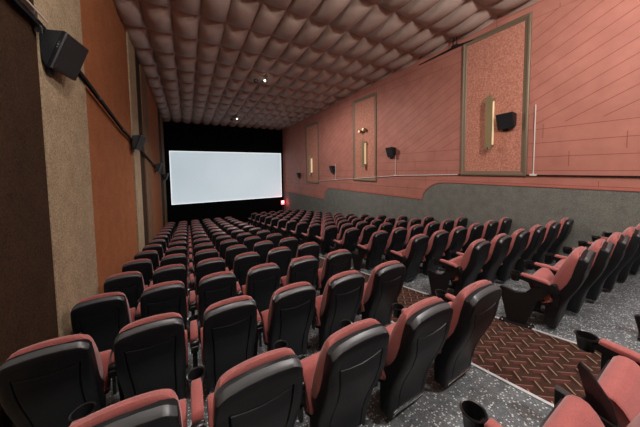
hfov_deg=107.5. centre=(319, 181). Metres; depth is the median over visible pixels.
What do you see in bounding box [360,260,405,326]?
chair
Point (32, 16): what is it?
rail
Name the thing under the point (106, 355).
seat cushion
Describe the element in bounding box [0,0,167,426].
wall
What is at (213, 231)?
chair
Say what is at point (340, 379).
chair
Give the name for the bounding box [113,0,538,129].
ceiling
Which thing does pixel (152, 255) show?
chair
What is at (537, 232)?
chair
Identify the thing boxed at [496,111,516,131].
wall speaker
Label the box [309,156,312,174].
wall sconce
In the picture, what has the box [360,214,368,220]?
chair
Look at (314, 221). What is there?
chair
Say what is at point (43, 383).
chair
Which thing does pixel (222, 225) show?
chair
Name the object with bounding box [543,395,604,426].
seat cushion
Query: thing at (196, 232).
chair
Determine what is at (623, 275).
chair
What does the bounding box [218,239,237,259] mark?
chair
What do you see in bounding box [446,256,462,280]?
seat cushion
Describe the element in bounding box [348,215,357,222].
chair
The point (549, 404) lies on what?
edging
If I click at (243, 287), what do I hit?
seat cushion
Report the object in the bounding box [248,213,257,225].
chair
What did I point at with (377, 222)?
chair
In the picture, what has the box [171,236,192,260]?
chair
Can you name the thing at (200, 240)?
chair
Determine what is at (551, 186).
trim
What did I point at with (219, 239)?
chair
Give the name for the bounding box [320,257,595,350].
edging
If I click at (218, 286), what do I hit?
chair
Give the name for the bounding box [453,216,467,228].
chair
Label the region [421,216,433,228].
chair
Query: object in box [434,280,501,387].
chair
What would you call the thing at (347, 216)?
chair
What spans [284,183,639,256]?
wainscoting
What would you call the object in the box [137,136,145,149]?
grille
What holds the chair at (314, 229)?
on the floor
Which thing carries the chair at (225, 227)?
on the floor
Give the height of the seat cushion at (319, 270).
0.282 m
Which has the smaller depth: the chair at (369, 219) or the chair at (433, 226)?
the chair at (433, 226)
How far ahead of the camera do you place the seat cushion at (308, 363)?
1.53 m
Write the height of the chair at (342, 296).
1.015 m
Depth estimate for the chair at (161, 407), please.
0.98 m
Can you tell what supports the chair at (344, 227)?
on the floor
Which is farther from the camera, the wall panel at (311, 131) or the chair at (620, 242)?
the wall panel at (311, 131)
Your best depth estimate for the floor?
2.16 m
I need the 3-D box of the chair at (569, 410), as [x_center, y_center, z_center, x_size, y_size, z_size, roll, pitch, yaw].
[1.138,1.177,1.014,0.555,1.015,0.704,-2,3,-29]
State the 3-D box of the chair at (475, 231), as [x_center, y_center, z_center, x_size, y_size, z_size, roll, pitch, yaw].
[3.210,1.378,5.262,0.562,1.015,0.704,-3,4,-34]
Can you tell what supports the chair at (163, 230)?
on the floor
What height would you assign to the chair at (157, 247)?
1.015 m
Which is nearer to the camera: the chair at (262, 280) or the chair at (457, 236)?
the chair at (262, 280)
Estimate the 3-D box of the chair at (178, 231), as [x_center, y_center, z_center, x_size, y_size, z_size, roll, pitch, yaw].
[-5.342,2.337,9.174,0.562,1.015,0.704,-2,3,-29]
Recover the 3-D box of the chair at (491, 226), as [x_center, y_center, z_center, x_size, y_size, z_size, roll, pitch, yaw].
[3.714,1.353,5.504,0.562,1.015,0.704,-3,4,-34]
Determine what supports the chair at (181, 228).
on the floor
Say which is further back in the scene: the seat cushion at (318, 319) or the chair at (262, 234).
the chair at (262, 234)
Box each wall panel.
[305,122,318,183]
[353,92,376,181]
[460,12,532,176]
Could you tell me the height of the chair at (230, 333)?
1.015 m
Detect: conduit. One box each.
[321,174,457,180]
[458,174,639,177]
[529,105,536,175]
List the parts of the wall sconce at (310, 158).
plate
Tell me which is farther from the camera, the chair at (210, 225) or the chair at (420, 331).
the chair at (210, 225)
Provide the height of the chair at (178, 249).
1.015 m
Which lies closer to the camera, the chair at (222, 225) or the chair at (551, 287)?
the chair at (551, 287)
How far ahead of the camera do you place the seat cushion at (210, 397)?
1.33 m
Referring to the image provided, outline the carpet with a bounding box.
[319,257,600,403]
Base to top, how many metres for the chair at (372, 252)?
1.015 m
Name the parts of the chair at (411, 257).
armrest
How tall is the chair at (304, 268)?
1.015 m
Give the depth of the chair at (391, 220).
7.81 m
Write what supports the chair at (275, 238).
on the floor
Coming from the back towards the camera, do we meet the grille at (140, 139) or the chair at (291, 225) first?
the chair at (291, 225)
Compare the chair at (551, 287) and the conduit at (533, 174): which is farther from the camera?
the conduit at (533, 174)
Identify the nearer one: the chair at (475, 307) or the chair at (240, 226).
the chair at (475, 307)
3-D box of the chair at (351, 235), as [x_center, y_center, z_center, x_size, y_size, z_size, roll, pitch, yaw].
[0.680,1.686,6.272,0.648,1.015,0.734,-3,4,-34]
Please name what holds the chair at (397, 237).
on the floor
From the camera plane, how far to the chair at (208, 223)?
11.03 m
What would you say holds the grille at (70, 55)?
attached to the wall speaker at (62, 53)
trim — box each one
[283,181,639,198]
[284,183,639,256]
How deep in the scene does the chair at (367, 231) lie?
6.20 m
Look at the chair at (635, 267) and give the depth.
3.77 m
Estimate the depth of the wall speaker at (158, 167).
9.61 m
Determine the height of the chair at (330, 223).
1.015 m
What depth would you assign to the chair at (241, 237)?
6.82 m
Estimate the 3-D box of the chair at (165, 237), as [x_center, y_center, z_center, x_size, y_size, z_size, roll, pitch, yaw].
[-5.393,2.283,8.047,0.648,1.015,0.734,-2,3,-29]
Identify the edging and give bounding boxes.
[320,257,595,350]
[391,321,553,407]
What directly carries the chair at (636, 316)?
on the floor
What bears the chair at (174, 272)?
on the floor
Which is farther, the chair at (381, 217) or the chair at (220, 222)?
the chair at (220, 222)
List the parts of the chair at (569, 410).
raised armrest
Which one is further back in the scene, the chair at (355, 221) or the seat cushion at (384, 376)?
the chair at (355, 221)
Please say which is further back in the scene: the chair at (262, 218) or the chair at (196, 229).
the chair at (262, 218)
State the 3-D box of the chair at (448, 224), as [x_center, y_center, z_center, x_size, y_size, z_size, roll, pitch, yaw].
[3.222,1.472,6.383,0.562,1.015,0.704,-3,4,-34]
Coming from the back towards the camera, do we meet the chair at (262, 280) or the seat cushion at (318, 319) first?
the chair at (262, 280)
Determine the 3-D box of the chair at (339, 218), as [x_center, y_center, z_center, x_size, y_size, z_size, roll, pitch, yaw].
[0.748,1.914,9.656,0.562,1.015,0.704,-3,4,-34]
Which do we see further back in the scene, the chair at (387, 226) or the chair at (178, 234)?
the chair at (178, 234)
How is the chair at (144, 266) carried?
on the floor
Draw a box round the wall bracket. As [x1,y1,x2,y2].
[419,37,472,64]
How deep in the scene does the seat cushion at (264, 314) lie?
2.36 m
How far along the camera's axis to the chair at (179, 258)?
4.43 m
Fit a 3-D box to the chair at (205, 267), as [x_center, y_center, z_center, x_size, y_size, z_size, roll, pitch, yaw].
[-1.839,1.733,4.065,0.562,1.015,0.704,-2,3,-29]
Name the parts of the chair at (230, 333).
armrest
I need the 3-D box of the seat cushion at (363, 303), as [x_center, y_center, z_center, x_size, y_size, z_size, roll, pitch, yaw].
[0.650,1.419,2.921,0.450,0.282,0.215,-2,3,-29]
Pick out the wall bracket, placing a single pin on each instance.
(456, 45)
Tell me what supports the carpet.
on the floor
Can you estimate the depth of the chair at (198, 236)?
7.27 m
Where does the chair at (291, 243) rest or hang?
on the floor
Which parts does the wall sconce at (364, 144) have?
plate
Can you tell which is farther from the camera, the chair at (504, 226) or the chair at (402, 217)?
the chair at (402, 217)
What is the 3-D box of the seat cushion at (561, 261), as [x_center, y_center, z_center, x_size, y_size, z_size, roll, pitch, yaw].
[3.142,1.186,2.983,0.450,0.282,0.215,-3,4,-34]
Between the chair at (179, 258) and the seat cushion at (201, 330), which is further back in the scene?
the chair at (179, 258)
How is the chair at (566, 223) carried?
on the floor
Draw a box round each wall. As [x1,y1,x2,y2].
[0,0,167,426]
[163,120,283,228]
[282,0,639,197]
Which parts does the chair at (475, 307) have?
armrest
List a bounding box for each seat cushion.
[99,349,112,391]
[130,308,135,322]
[179,398,186,426]
[185,330,187,365]
[200,327,203,362]
[207,392,213,426]
[241,285,245,294]
[260,309,268,342]
[280,276,286,285]
[300,351,319,414]
[315,295,322,325]
[318,268,321,287]
[360,282,367,311]
[379,322,395,379]
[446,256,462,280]
[530,267,553,302]
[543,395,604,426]
[553,259,565,267]
[598,355,639,426]
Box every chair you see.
[0,334,124,426]
[69,366,205,426]
[70,292,140,351]
[103,271,152,309]
[114,312,199,399]
[122,259,159,286]
[134,250,159,270]
[140,281,196,329]
[142,244,165,260]
[148,239,168,253]
[153,235,170,247]
[153,264,194,296]
[157,232,172,242]
[160,229,173,238]
[160,253,193,288]
[162,226,175,235]
[164,224,174,233]
[165,246,192,279]
[168,241,191,255]
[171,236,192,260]
[173,233,190,242]
[174,230,190,238]
[176,227,190,234]
[191,226,204,236]
[191,228,205,241]
[192,231,204,237]
[192,234,210,252]
[192,238,209,255]
[193,242,213,265]
[194,249,221,277]
[195,257,228,295]
[197,271,242,327]
[200,295,262,394]
[204,222,213,231]
[205,224,215,234]
[207,226,218,237]
[207,340,305,426]
[209,229,222,241]
[211,232,226,246]
[214,235,231,251]
[217,221,226,228]
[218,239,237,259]
[220,223,229,230]
[223,225,233,232]
[224,244,246,270]
[226,227,238,235]
[231,229,243,239]
[231,252,259,287]
[233,221,242,226]
[236,232,251,244]
[238,223,247,229]
[241,263,282,313]
[243,225,253,231]
[243,236,260,251]
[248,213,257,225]
[249,227,261,235]
[252,214,261,226]
[253,240,273,263]
[256,215,267,229]
[256,230,270,240]
[260,216,272,229]
[260,281,316,358]
[266,217,279,233]
[266,233,282,247]
[266,247,290,277]
[272,219,287,237]
[278,237,297,258]
[280,220,296,237]
[280,255,318,290]
[288,222,307,244]
[291,242,319,268]
[299,223,320,244]
[300,219,308,228]
[300,318,389,426]
[302,216,310,224]
[307,220,320,230]
[314,225,337,255]
[315,270,364,348]
[318,249,351,294]
[320,221,335,236]
[321,216,332,226]
[321,218,333,230]
[329,227,358,253]
[334,214,343,222]
[336,217,345,225]
[336,223,353,240]
[337,220,349,233]
[345,213,353,219]
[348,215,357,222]
[351,218,362,226]
[352,230,387,271]
[355,221,368,248]
[357,225,376,253]
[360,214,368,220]
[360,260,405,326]
[364,216,374,224]
[370,219,381,230]
[376,215,385,223]
[377,222,392,235]
[378,296,452,418]
[382,234,428,281]
[383,227,406,260]
[384,217,394,227]
[392,220,406,229]
[396,215,407,221]
[402,224,423,249]
[407,218,420,232]
[419,230,448,274]
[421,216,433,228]
[423,221,439,238]
[427,239,490,296]
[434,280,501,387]
[439,219,453,233]
[440,226,467,268]
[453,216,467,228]
[459,223,483,252]
[459,398,502,426]
[476,233,511,283]
[481,220,498,240]
[489,228,529,281]
[495,217,511,235]
[499,246,595,329]
[514,224,546,272]
[532,221,560,263]
[539,361,639,426]
[544,239,613,312]
[547,217,573,261]
[562,232,629,300]
[574,329,639,426]
[578,226,639,289]
[591,223,639,280]
[603,231,639,272]
[634,314,639,338]
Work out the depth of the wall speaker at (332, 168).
12.05 m
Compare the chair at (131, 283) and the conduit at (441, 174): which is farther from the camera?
the conduit at (441, 174)
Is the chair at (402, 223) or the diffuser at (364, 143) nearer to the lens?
the chair at (402, 223)
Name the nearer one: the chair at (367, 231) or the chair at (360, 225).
the chair at (367, 231)
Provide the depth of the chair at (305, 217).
10.90 m
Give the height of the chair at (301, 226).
1.015 m
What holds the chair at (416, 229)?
on the floor
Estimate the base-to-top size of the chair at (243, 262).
1.015 m
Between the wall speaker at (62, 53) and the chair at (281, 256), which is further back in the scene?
the chair at (281, 256)
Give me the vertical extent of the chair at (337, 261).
1.015 m
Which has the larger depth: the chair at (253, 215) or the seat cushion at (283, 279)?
the chair at (253, 215)
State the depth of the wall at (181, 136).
16.39 m
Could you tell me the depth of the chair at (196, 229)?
9.07 m
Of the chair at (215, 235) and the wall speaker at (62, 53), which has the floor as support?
the chair at (215, 235)
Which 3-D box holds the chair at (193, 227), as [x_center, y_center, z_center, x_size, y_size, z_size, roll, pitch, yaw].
[-5.327,2.386,10.283,0.562,1.015,0.704,-2,3,-29]
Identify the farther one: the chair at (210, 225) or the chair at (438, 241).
the chair at (210, 225)
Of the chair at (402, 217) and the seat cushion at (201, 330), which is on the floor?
the chair at (402, 217)
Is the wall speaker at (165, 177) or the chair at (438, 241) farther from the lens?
the wall speaker at (165, 177)
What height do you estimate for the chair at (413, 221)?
1.015 m
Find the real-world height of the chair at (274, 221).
1.015 m
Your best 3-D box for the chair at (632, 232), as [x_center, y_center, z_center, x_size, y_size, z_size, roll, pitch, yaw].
[4.194,1.121,3.502,0.562,1.015,0.704,-3,4,-34]
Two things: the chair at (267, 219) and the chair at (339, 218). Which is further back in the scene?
the chair at (267, 219)
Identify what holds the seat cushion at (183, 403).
on the chair at (161, 407)
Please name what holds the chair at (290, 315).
on the floor
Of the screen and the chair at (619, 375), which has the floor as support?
the chair at (619, 375)
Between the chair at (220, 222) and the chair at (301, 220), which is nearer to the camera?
the chair at (301, 220)
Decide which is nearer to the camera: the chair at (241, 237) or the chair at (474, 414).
the chair at (474, 414)
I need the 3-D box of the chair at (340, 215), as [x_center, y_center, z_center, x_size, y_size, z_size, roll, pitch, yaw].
[0.760,1.979,10.777,0.562,1.015,0.704,-3,4,-34]
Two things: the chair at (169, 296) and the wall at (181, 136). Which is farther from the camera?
the wall at (181, 136)
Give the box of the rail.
[9,0,163,175]
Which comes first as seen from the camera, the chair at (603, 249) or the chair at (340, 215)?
the chair at (603, 249)
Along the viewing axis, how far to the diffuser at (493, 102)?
5.78 m
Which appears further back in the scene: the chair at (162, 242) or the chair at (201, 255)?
the chair at (162, 242)
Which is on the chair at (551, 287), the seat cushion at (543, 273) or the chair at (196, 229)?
the seat cushion at (543, 273)
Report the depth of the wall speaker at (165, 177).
12.80 m
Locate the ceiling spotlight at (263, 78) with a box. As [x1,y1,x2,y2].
[254,75,265,82]
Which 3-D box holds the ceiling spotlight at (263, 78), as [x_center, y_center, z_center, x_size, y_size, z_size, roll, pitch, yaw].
[-2.225,-3.726,8.635,0.480,0.260,0.480,-2,3,-29]
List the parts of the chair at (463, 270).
armrest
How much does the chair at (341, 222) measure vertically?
1.015 m
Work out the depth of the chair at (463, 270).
3.43 m
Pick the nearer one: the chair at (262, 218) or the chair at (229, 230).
the chair at (229, 230)
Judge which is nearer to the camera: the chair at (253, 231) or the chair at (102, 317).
the chair at (102, 317)
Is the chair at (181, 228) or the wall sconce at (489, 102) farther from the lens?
the chair at (181, 228)
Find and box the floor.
[106,222,639,426]
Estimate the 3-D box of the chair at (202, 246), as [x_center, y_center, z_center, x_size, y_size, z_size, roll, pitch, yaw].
[-2.836,1.950,5.843,0.562,1.015,0.704,-2,3,-29]
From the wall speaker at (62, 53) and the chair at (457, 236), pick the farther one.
the chair at (457, 236)
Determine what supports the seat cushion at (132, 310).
on the chair at (102, 317)
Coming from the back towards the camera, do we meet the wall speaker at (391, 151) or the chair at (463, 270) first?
the wall speaker at (391, 151)
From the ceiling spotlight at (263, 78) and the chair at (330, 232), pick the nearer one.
the chair at (330, 232)
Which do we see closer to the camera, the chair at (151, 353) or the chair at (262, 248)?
the chair at (151, 353)
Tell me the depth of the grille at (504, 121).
5.49 m
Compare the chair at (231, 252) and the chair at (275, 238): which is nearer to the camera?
the chair at (231, 252)
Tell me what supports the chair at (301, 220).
on the floor
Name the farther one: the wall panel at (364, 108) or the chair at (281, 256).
the wall panel at (364, 108)
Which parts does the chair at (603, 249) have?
armrest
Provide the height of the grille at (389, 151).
0.321 m
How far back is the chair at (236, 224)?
10.58 m
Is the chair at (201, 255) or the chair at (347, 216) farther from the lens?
the chair at (347, 216)
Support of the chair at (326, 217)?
on the floor
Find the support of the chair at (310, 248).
on the floor
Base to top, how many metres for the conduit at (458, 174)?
0.038 m
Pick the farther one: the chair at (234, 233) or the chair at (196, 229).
the chair at (196, 229)
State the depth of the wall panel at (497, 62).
5.73 m
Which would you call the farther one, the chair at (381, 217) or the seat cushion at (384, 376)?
the chair at (381, 217)
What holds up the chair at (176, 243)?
on the floor
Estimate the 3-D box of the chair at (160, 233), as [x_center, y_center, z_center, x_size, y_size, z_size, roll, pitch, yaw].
[-5.891,2.363,8.934,0.648,1.015,0.734,-2,3,-29]
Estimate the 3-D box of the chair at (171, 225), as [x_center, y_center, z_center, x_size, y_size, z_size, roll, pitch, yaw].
[-7.387,2.567,11.595,0.648,1.015,0.734,-2,3,-29]
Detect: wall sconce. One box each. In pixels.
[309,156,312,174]
[361,139,366,167]
[483,93,495,150]
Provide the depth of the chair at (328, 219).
9.08 m
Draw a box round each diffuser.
[364,143,365,163]
[492,101,494,144]
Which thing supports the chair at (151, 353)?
on the floor
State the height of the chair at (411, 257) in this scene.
1.015 m
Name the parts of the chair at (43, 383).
armrest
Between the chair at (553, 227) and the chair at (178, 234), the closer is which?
the chair at (553, 227)
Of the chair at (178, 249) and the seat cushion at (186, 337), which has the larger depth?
the chair at (178, 249)
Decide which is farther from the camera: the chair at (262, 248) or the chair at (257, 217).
the chair at (257, 217)
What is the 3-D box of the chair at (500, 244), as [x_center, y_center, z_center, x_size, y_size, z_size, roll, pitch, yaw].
[2.694,1.303,3.897,0.562,1.015,0.704,-3,4,-34]
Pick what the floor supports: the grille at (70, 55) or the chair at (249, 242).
the chair at (249, 242)
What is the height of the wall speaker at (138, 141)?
0.402 m
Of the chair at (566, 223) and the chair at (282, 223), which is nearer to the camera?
the chair at (566, 223)
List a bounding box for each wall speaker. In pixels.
[40,29,88,80]
[132,135,146,151]
[155,163,162,172]
[163,173,168,180]
[329,166,334,172]
[385,147,395,157]
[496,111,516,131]
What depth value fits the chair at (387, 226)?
6.45 m
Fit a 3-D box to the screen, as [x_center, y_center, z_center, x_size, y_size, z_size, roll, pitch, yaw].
[-6.219,-0.351,16.554,7.330,3.400,0.045,-2,3,-29]
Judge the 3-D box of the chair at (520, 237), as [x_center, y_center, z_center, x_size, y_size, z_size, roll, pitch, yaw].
[3.198,1.278,4.139,0.562,1.015,0.704,-3,4,-34]
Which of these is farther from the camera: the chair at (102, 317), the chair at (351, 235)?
the chair at (351, 235)
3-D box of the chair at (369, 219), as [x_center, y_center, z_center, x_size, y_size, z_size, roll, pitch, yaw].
[1.745,1.794,9.020,0.562,1.015,0.704,-3,4,-34]
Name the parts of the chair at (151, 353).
armrest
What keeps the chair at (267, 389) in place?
on the floor
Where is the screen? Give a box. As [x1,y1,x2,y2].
[169,151,281,204]
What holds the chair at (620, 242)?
on the floor
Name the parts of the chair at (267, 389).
armrest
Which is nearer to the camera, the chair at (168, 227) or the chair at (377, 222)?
the chair at (377, 222)
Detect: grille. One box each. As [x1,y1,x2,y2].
[54,35,87,78]
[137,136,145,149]
[385,148,392,156]
[496,113,511,129]
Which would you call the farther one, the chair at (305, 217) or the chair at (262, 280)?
the chair at (305, 217)
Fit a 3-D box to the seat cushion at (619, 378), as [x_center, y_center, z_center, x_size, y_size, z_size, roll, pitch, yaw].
[1.608,1.161,1.208,0.450,0.282,0.215,-2,3,-29]
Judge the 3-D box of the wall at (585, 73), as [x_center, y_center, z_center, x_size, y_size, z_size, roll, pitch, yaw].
[2.425,-1.689,9.439,0.250,5.690,21.750,-2,3,-29]
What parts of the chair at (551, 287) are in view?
plate, plate, armrest, armrest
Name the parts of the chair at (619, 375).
armrest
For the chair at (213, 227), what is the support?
on the floor
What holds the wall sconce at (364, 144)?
attached to the wall panel at (364, 108)
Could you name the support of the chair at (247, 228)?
on the floor
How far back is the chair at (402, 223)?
6.68 m
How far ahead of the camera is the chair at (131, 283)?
3.33 m

